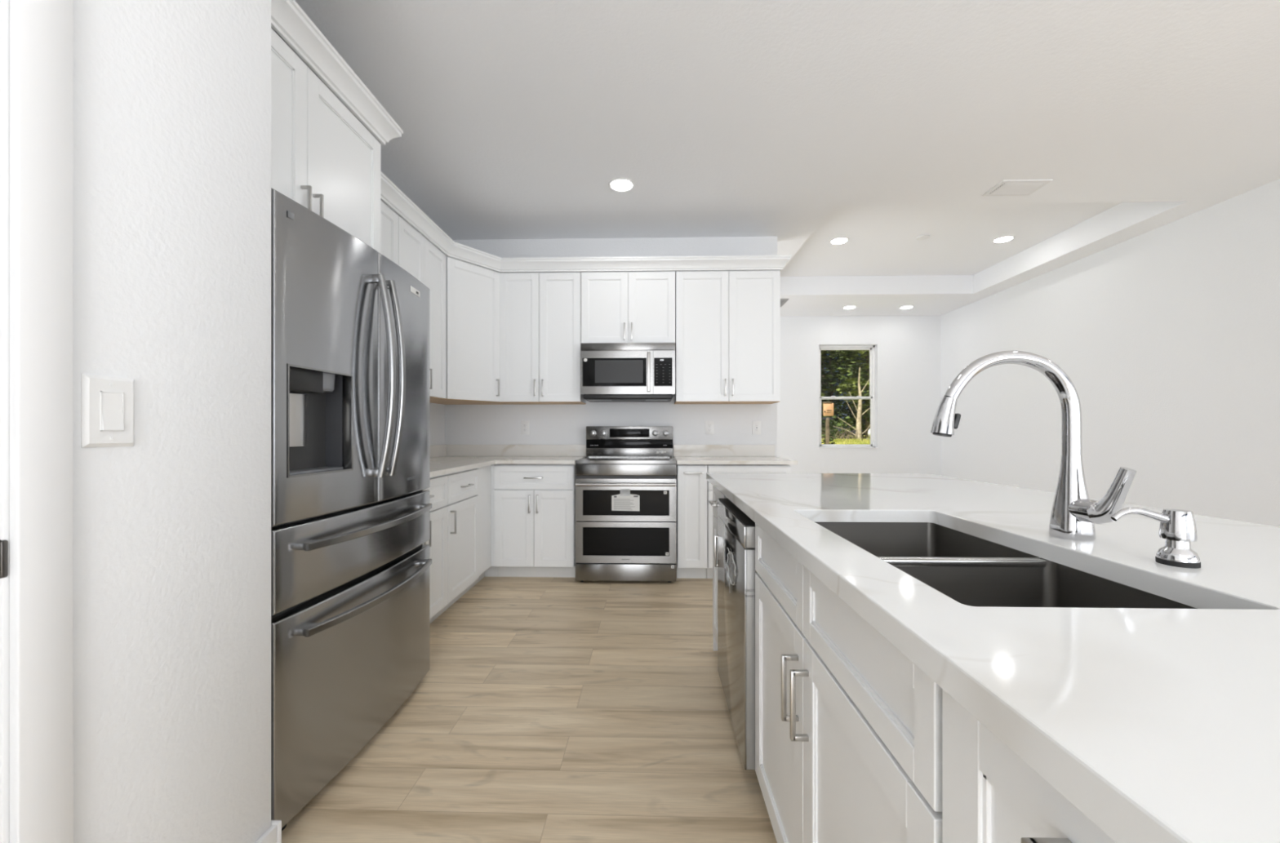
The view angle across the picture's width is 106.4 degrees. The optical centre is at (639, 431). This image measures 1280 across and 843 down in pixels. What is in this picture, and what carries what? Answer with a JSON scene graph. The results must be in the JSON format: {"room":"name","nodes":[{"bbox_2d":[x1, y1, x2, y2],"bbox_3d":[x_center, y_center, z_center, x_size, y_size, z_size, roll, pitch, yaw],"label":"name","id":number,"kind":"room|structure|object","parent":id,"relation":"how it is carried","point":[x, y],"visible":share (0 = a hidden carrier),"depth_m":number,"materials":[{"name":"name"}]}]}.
{"room":"kitchen","nodes":[
{"label":"kitchen","id":0,"kind":"room"},
{"bbox_2d":[73,0,271,842],"bbox_3d":[-1.448,-0.292,-1.393,0.890,2.840,5.237,0,0,2],"label":"wall","id":1,"kind":"structure","parent":0,"point":[172,98],"depth_m":0.96,"materials":[{"name":"white paint"}]},
{"bbox_2d":[0,0,9,842],"bbox_3d":[-1.020,0.108,0.313,0.134,2.041,0.833,0,0,2],"label":"door","id":2,"kind":"structure","parent":1,"relation":"in","point":[4,4],"depth_m":0.71,"materials":[{"name":"white paint"}]},
{"bbox_2d":[9,0,73,842],"bbox_3d":[-0.949,0.072,0.305,0.016,2.111,0.961,0,0,2],"label":"trim","id":3,"kind":"structure","parent":1,"relation":"attached to","point":[42,31],"depth_m":0.74,"materials":[{"name":"white paint"}]},
{"bbox_2d":[80,373,133,447],"bbox_3d":[-0.937,-0.036,0.848,0.011,0.125,0.081,0,0,2],"label":"light switch","id":4,"kind":"object","parent":1,"relation":"attached to","point":[107,402],"visible":1,"depth_m":0.84,"materials":[{"name":"white plastic"}]},
{"bbox_2d":[254,820,281,842],"bbox_3d":[-0.988,1.062,1.008,0.130,0.133,0.441,0,0,2],"label":"baseboard","id":5,"kind":"structure","parent":1,"relation":"attached to","point":[273,834],"depth_m":1.20,"materials":[{"name":"white paint"}]},
{"bbox_2d":[381,200,444,445],"bbox_3d":[-1.873,-0.292,1.601,0.120,2.840,11.200,0,0,2],"label":"wall","id":6,"kind":"structure","parent":0,"point":[437,411],"depth_m":4.12,"materials":[{"name":"white paint"}]},
{"bbox_2d":[271,28,380,253],"bbox_3d":[-1.477,-1.004,1.711,0.654,0.635,0.929,0,0,2],"label":"upper cabinet","id":7,"kind":"object","parent":6,"relation":"attached to","point":[324,159],"visible":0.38,"depth_m":1.77,"materials":[{"name":"white paint"}]},
{"bbox_2d":[271,0,403,145],"bbox_3d":[-1.456,-1.357,1.744,0.675,0.096,1.000,0,0,2],"label":"crown molding","id":8,"kind":"structure","parent":7,"relation":"attached to","point":[289,21],"depth_m":1.77,"materials":[{"name":"white paint"}]},
{"bbox_2d":[380,200,398,265],"bbox_3d":[-1.607,-0.783,2.547,0.358,1.078,0.674,0,0,2],"label":"upper cabinet","id":9,"kind":"object","parent":6,"relation":"attached to","point":[388,218],"visible":0.08,"depth_m":2.79,"materials":[{"name":"white paint"}]},
{"bbox_2d":[395,213,445,399],"bbox_3d":[-1.589,-0.783,3.219,0.358,1.078,0.662,0,0,2],"label":"upper cabinet","id":10,"kind":"object","parent":6,"relation":"attached to","point":[417,255],"visible":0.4,"depth_m":3.34,"materials":[{"name":"white paint"}]},
{"bbox_2d":[429,444,446,457],"bbox_3d":[-1.758,0.163,3.240,0.020,0.102,2.054,0,0,2],"label":"backsplash","id":11,"kind":"structure","parent":6,"relation":"attached to","point":[435,451],"depth_m":4.08,"materials":[{"name":"stone"}]},
{"bbox_2d":[429,254,510,404],"bbox_3d":[-1.445,-0.783,3.909,0.612,1.078,0.700,0,0,2],"label":"upper cabinet","id":12,"kind":"object","parent":6,"relation":"attached to","point":[472,291],"visible":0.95,"depth_m":3.73,"materials":[{"name":"white paint"}]},
{"bbox_2d":[281,563,777,842],"bbox_3d":[1.232,1.188,1.558,6.330,0.120,11.520,0,0,2],"label":"floor","id":13,"kind":"structure","parent":0,"point":[545,709],"depth_m":1.75,"materials":[{"name":"brown wood"}]},
{"bbox_2d":[271,187,431,831],"bbox_3d":[-1.323,0.230,1.750,0.901,1.797,0.905,0,0,2],"label":"refrigerator","id":14,"kind":"object","parent":13,"relation":"on","point":[350,505],"visible":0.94,"depth_m":1.55,"materials":[{"name":"grey metal"}]},
{"bbox_2d":[422,474,447,624],"bbox_3d":[-1.440,0.690,2.527,0.654,0.876,0.637,0,0,2],"label":"base cabinet","id":15,"kind":"object","parent":13,"relation":"on","point":[437,542],"visible":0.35,"depth_m":2.72,"materials":[{"name":"white paint"}]},
{"bbox_2d":[429,456,585,477],"bbox_3d":[-1.133,0.229,3.223,1.272,0.029,2.054,0,0,2],"label":"countertop","id":16,"kind":"structure","parent":15,"relation":"on","point":[442,465],"depth_m":3.59,"materials":[{"name":"stone"}]},
{"bbox_2d":[431,468,479,622],"bbox_3d":[-1.425,0.690,3.102,0.654,0.876,0.505,0,0,2],"label":"base cabinet","id":17,"kind":"object","parent":13,"relation":"on","point":[463,486],"visible":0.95,"depth_m":3.07,"materials":[{"name":"white paint"}]},
{"bbox_2d":[466,465,497,592],"bbox_3d":[-1.172,0.690,3.548,0.121,0.876,0.393,0,0,2],"label":"cabinet filler","id":18,"kind":"object","parent":13,"relation":"on","point":[487,568],"visible":0.62,"depth_m":3.56,"materials":[{"name":"white paint"}]},
{"bbox_2d":[494,464,576,577],"bbox_3d":[-0.796,0.690,3.915,0.609,0.876,0.654,0,0,2],"label":"base cabinet","id":19,"kind":"object","parent":13,"relation":"on","point":[535,504],"visible":1,"depth_m":3.63,"materials":[{"name":"white paint"}]},
{"bbox_2d":[574,426,676,582],"bbox_3d":[-0.099,0.540,3.841,0.757,1.176,0.716,0,0,2],"label":"range","id":20,"kind":"object","parent":13,"relation":"on","point":[626,481],"visible":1,"depth_m":3.55,"materials":[{"name":"grey metal"}]},
{"bbox_2d":[579,457,673,460],"bbox_3d":[-0.098,0.221,3.842,0.717,0.014,0.557,0,0,2],"label":"glass cooktop","id":21,"kind":"object","parent":20,"relation":"in","point":[584,458],"depth_m":3.77,"materials":[{"name":"grey glass"}]},
{"bbox_2d":[675,463,707,578],"bbox_3d":[0.402,0.690,3.883,0.226,0.876,0.654,0,0,2],"label":"base cabinet","id":22,"kind":"object","parent":13,"relation":"on","point":[691,522],"visible":0.96,"depth_m":3.59,"materials":[{"name":"white paint"}]},
{"bbox_2d":[713,634,717,651],"bbox_3d":[0.658,0.688,1.251,0.624,0.880,2.432,0,0,2],"label":"panel","id":23,"kind":"object","parent":13,"relation":"on","point":[715,646],"visible":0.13,"depth_m":2.46,"materials":[{"name":"white paint"}]},
{"bbox_2d":[708,485,727,644],"bbox_3d":[0.656,0.688,2.257,0.644,0.880,0.389,0,0,2],"label":"base cabinet","id":24,"kind":"object","parent":13,"relation":"on","point":[717,494],"visible":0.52,"depth_m":2.38,"materials":[{"name":"white paint"}]},
{"bbox_2d":[717,497,757,769],"bbox_3d":[0.622,0.690,1.752,0.610,0.877,0.609,0,0,2],"label":"dishwasher","id":25,"kind":"object","parent":13,"relation":"on","point":[736,571],"visible":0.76,"depth_m":1.58,"materials":[{"name":"grey metal"}]},
{"bbox_2d":[706,464,791,578],"bbox_3d":[0.829,0.690,3.871,0.619,0.876,0.654,0,0,2],"label":"base cabinet","id":26,"kind":"object","parent":13,"relation":"on","point":[712,468],"visible":0.09,"depth_m":3.59,"materials":[{"name":"white paint"}]},
{"bbox_2d":[673,456,797,464],"bbox_3d":[0.731,0.229,3.877,0.890,0.029,0.647,0,0,2],"label":"countertop","id":27,"kind":"structure","parent":26,"relation":"on","point":[680,460],"depth_m":3.56,"materials":[{"name":"stone"}]},
{"bbox_2d":[755,523,1051,842],"bbox_3d":[0.621,0.688,0.974,0.644,0.880,0.922,0,0,2],"label":"base cabinet","id":28,"kind":"object","parent":13,"relation":"on","point":[848,728],"visible":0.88,"depth_m":0.84,"materials":[{"name":"white paint"}]},
{"bbox_2d":[942,688,1115,842],"bbox_3d":[0.603,0.688,0.279,0.644,0.880,0.452,0,0,2],"label":"base cabinet","id":29,"kind":"object","parent":13,"relation":"on","point":[990,794],"visible":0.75,"depth_m":0.44,"materials":[{"name":"white paint"}]},
{"bbox_2d":[706,473,1279,842],"bbox_3d":[0.877,0.231,1.242,1.130,0.034,2.470,0,0,2],"label":"countertop","id":30,"kind":"structure","parent":29,"relation":"on","point":[1158,726],"depth_m":0.48,"materials":[{"name":"white stone"}]},
{"bbox_2d":[814,521,1197,608],"bbox_3d":[0.600,0.356,0.948,0.392,0.216,0.744,0,0,2],"label":"sink","id":31,"kind":"object","parent":30,"relation":"in","point":[971,571],"visible":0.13,"depth_m":0.93,"materials":[{"name":"grey metal"}]},
{"bbox_2d":[930,351,1136,541],"bbox_3d":[0.750,0.025,0.935,0.310,0.379,0.138,0,0,2],"label":"faucet","id":32,"kind":"object","parent":30,"relation":"on","point":[1073,515],"visible":1,"depth_m":0.96,"materials":[{"name":"silver metal"}]},
{"bbox_2d":[1111,506,1200,568],"bbox_3d":[0.832,0.168,0.775,0.125,0.092,0.049,0,0,2],"label":"soap dispenser","id":33,"kind":"object","parent":30,"relation":"on","point":[1178,527],"visible":1,"depth_m":0.76,"materials":[{"name":"silver metal"}]},
{"bbox_2d":[444,236,777,465],"bbox_3d":[-0.268,-0.292,4.289,2.945,2.840,0.120,0,0,2],"label":"wall","id":34,"kind":"structure","parent":0,"point":[464,424],"depth_m":4.23,"materials":[{"name":"white paint"}]},
{"bbox_2d":[446,444,586,456],"bbox_3d":[-1.095,0.163,4.240,1.250,0.102,0.020,0,0,2],"label":"backsplash","id":35,"kind":"structure","parent":34,"relation":"attached to","point":[451,450],"depth_m":4.23,"materials":[{"name":"stone"}]},
{"bbox_2d":[520,421,528,434],"bbox_3d":[-1.020,-0.036,4.244,0.075,0.118,0.009,0,0,2],"label":"wall outlet","id":36,"kind":"object","parent":34,"relation":"attached to","point":[524,424],"visible":1,"depth_m":4.24,"materials":[{"name":"white plastic"}]},
{"bbox_2d":[499,271,586,404],"bbox_3d":[-0.818,-0.783,4.063,0.669,1.078,0.359,0,0,2],"label":"upper cabinet","id":37,"kind":"object","parent":34,"relation":"attached to","point":[540,313],"visible":1,"depth_m":3.92,"materials":[{"name":"white paint"}]},
{"bbox_2d":[380,171,791,272],"bbox_3d":[-0.382,-1.357,3.631,3.309,0.096,1.329,0,0,-31],"label":"crown molding","id":38,"kind":"structure","parent":34,"relation":"attached to","point":[391,195],"depth_m":3.83,"materials":[{"name":"white paint"}]},
{"bbox_2d":[581,271,675,343],"bbox_3d":[-0.093,-1.018,4.044,0.771,0.608,0.359,0,0,2],"label":"upper cabinet","id":39,"kind":"object","parent":34,"relation":"attached to","point":[633,306],"visible":0.88,"depth_m":3.90,"materials":[{"name":"white paint"}]},
{"bbox_2d":[580,342,675,402],"bbox_3d":[-0.093,-0.484,3.996,0.757,0.452,0.445,0,0,2],"label":"microwave","id":40,"kind":"object","parent":39,"relation":"attached to","point":[611,372],"visible":1,"depth_m":3.82,"materials":[{"name":"grey metal"}]},
{"bbox_2d":[705,421,714,434],"bbox_3d":[0.611,-0.036,4.201,0.075,0.118,0.009,0,0,2],"label":"wall outlet","id":41,"kind":"object","parent":34,"relation":"attached to","point":[709,425],"visible":1,"depth_m":4.20,"materials":[{"name":"white plastic"}]},
{"bbox_2d":[673,444,774,456],"bbox_3d":[0.734,0.163,4.191,0.880,0.102,0.020,0,0,2],"label":"backsplash","id":42,"kind":"structure","parent":34,"relation":"attached to","point":[678,450],"depth_m":4.18,"materials":[{"name":"stone"}]},
{"bbox_2d":[674,270,780,404],"bbox_3d":[0.719,-0.783,4.022,0.843,1.078,0.359,0,0,2],"label":"upper cabinet","id":43,"kind":"object","parent":34,"relation":"attached to","point":[727,322],"visible":0.99,"depth_m":3.88,"materials":[{"name":"white paint"}]},
{"bbox_2d":[752,421,760,434],"bbox_3d":[1.022,-0.036,4.190,0.075,0.118,0.009,0,0,2],"label":"wall outlet","id":44,"kind":"object","parent":34,"relation":"attached to","point":[756,424],"visible":1,"depth_m":4.19,"materials":[{"name":"white plastic"}]},
{"bbox_2d":[755,424,758,431],"bbox_3d":[1.022,-0.036,4.188,0.033,0.066,0.004,0,0,2],"label":"receptacle","id":45,"kind":"object","parent":44,"relation":"attached to","point":[756,425],"depth_m":4.19,"materials":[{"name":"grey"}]},
{"bbox_2d":[271,0,1279,316],"bbox_3d":[1.232,-1.857,1.558,6.330,0.290,11.520,0,0,2],"label":"ceiling","id":46,"kind":"structure","parent":0,"point":[881,126],"depth_m":2.65,"materials":[{"name":"white paint"}]},
{"bbox_2d":[608,177,635,191],"bbox_3d":[-0.128,-1.708,3.313,0.184,0.008,0.184,0,0,2],"label":"recessed light","id":47,"kind":"object","parent":46,"relation":"in","point":[619,184],"visible":1,"depth_m":3.30,"materials":[{"name":"white paint"}]},
{"bbox_2d":[780,298,788,306],"bbox_3d":[1.640,-1.706,6.348,0.560,0.011,0.380,0,0,2],"label":"ceiling vent","id":48,"kind":"object","parent":46,"relation":"in","point":[783,301],"visible":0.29,"depth_m":6.25,"materials":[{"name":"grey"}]},
{"bbox_2d":[829,236,848,244],"bbox_3d":[2.023,-1.938,4.858,0.184,0.008,0.184,0,0,2],"label":"recessed light","id":49,"kind":"object","parent":46,"relation":"in","point":[842,240],"visible":1,"depth_m":4.85,"materials":[{"name":"white plastic"}]},
{"bbox_2d":[842,305,857,309],"bbox_3d":[2.876,-1.708,6.566,0.184,0.008,0.184,0,0,2],"label":"recessed light","id":50,"kind":"object","parent":46,"relation":"in","point":[849,307],"visible":1,"depth_m":6.54,"materials":[{"name":"white"}]},
{"bbox_2d":[898,305,914,309],"bbox_3d":[3.657,-1.708,6.565,0.184,0.008,0.184,0,0,2],"label":"recessed light","id":51,"kind":"object","parent":46,"relation":"in","point":[907,306],"visible":1,"depth_m":6.54,"materials":[{"name":"white"}]},
{"bbox_2d":[916,234,929,240],"bbox_3d":[2.818,-1.933,4.761,0.116,0.018,0.116,0,0,2],"label":"smoke detector","id":52,"kind":"object","parent":46,"relation":"attached to","point":[925,237],"visible":1,"depth_m":4.74,"materials":[{"name":"white plastic"}]},
{"bbox_2d":[991,235,1014,243],"bbox_3d":[3.660,-1.938,4.819,0.184,0.008,0.184,0,0,2],"label":"recessed light","id":53,"kind":"object","parent":46,"relation":"in","point":[1005,238],"visible":1,"depth_m":4.81,"materials":[{"name":"white plastic"}]},
{"bbox_2d":[982,179,1052,195],"bbox_3d":[2.635,-1.707,3.351,0.330,0.010,0.210,0,0,2],"label":"ceiling vent","id":54,"kind":"object","parent":46,"relation":"in","point":[1008,187],"visible":1,"depth_m":3.33,"materials":[{"name":"white metal"}]},
{"bbox_2d":[777,315,941,475],"bbox_3d":[1.382,-0.292,7.186,6.290,2.840,0.140,0,0,2],"label":"wall","id":55,"kind":"structure","parent":0,"point":[908,348],"depth_m":7.06,"materials":[{"name":"white paint"}]},
{"bbox_2d":[819,345,877,448],"bbox_3d":[3.081,-0.521,7.132,0.853,1.541,0.147,0,0,2],"label":"window","id":56,"kind":"structure","parent":55,"relation":"in","point":[871,348],"depth_m":7.15,"materials":[{"name":"white plastic"}]},
{"bbox_2d":[941,178,1279,527],"bbox_3d":[4.335,-0.292,1.435,0.120,2.840,11.200,0,0,2],"label":"wall","id":57,"kind":"structure","parent":0,"point":[1166,337],"depth_m":4.06,"materials":[{"name":"white paint"}]},
{"label":"outside","id":58,"kind":"structure","parent":0,"visible":0},
{"bbox_2d":[821,435,870,444],"bbox_3d":[18.392,0.899,33.171,63.000,1.058,52.700,0,0,2],"label":"lawn","id":59,"kind":"structure","parent":58,"point":[864,435],"depth_m":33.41,"materials":[{"name":"green plant"}]},
{"bbox_2d":[822,401,833,444],"bbox_3d":[5.839,0.243,14.849,0.340,2.350,0.080,0,0,2],"label":"sign","id":60,"kind":"object","parent":59,"relation":"on","point":[828,406],"visible":0.85,"depth_m":14.83,"materials":[{"name":"orange wood"}]},
{"bbox_2d":[821,350,834,434],"bbox_3d":[12.056,-4.992,36.050,4.633,11.841,5.619,0,0,2],"label":"tree","id":61,"kind":"object","parent":59,"relation":"on","point":[823,351],"visible":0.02,"depth_m":35.18,"materials":[{"name":"green plant"}]},
{"bbox_2d":[821,416,836,444],"bbox_3d":[6.598,0.402,16.806,0.631,1.952,0.670,0,0,2],"label":"shrub","id":62,"kind":"object","parent":59,"relation":"on","point":[831,422],"visible":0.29,"depth_m":16.74,"materials":[{"name":"green plant"}]},
{"bbox_2d":[821,350,865,437],"bbox_3d":[15.907,-6.152,40.812,6.690,14.078,6.864,0,0,-33],"label":"tree","id":63,"kind":"object","parent":59,"relation":"on","point":[823,369],"visible":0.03,"depth_m":40.51,"materials":[{"name":"green plant"}]},
{"bbox_2d":[821,350,868,439],"bbox_3d":[14.771,-4.995,36.346,5.479,11.451,5.761,0,0,-39],"label":"tree","id":64,"kind":"object","parent":59,"relation":"on","point":[829,376],"visible":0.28,"depth_m":35.28,"materials":[{"name":"green plant"}]},
{"bbox_2d":[821,424,870,440],"bbox_3d":[12.584,0.057,30.176,4.486,1.174,2.027,0,0,2],"label":"brush pile","id":65,"kind":"object","parent":59,"relation":"on","point":[842,436],"visible":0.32,"depth_m":29.98,"materials":[{"name":"green plant"}]},
{"bbox_2d":[830,350,870,438],"bbox_3d":[16.188,-4.587,35.243,4.259,10.635,5.199,0,0,2],"label":"tree","id":66,"kind":"object","parent":59,"relation":"on","point":[865,420],"visible":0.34,"depth_m":34.75,"materials":[{"name":"green plant"}]},
{"bbox_2d":[832,367,870,441],"bbox_3d":[13.073,-1.622,29.662,2.859,4.804,0.380,0,0,2],"label":"dead tree","id":67,"kind":"object","parent":59,"relation":"on","point":[860,414],"visible":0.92,"depth_m":29.57,"materials":[{"name":"brown wood"}]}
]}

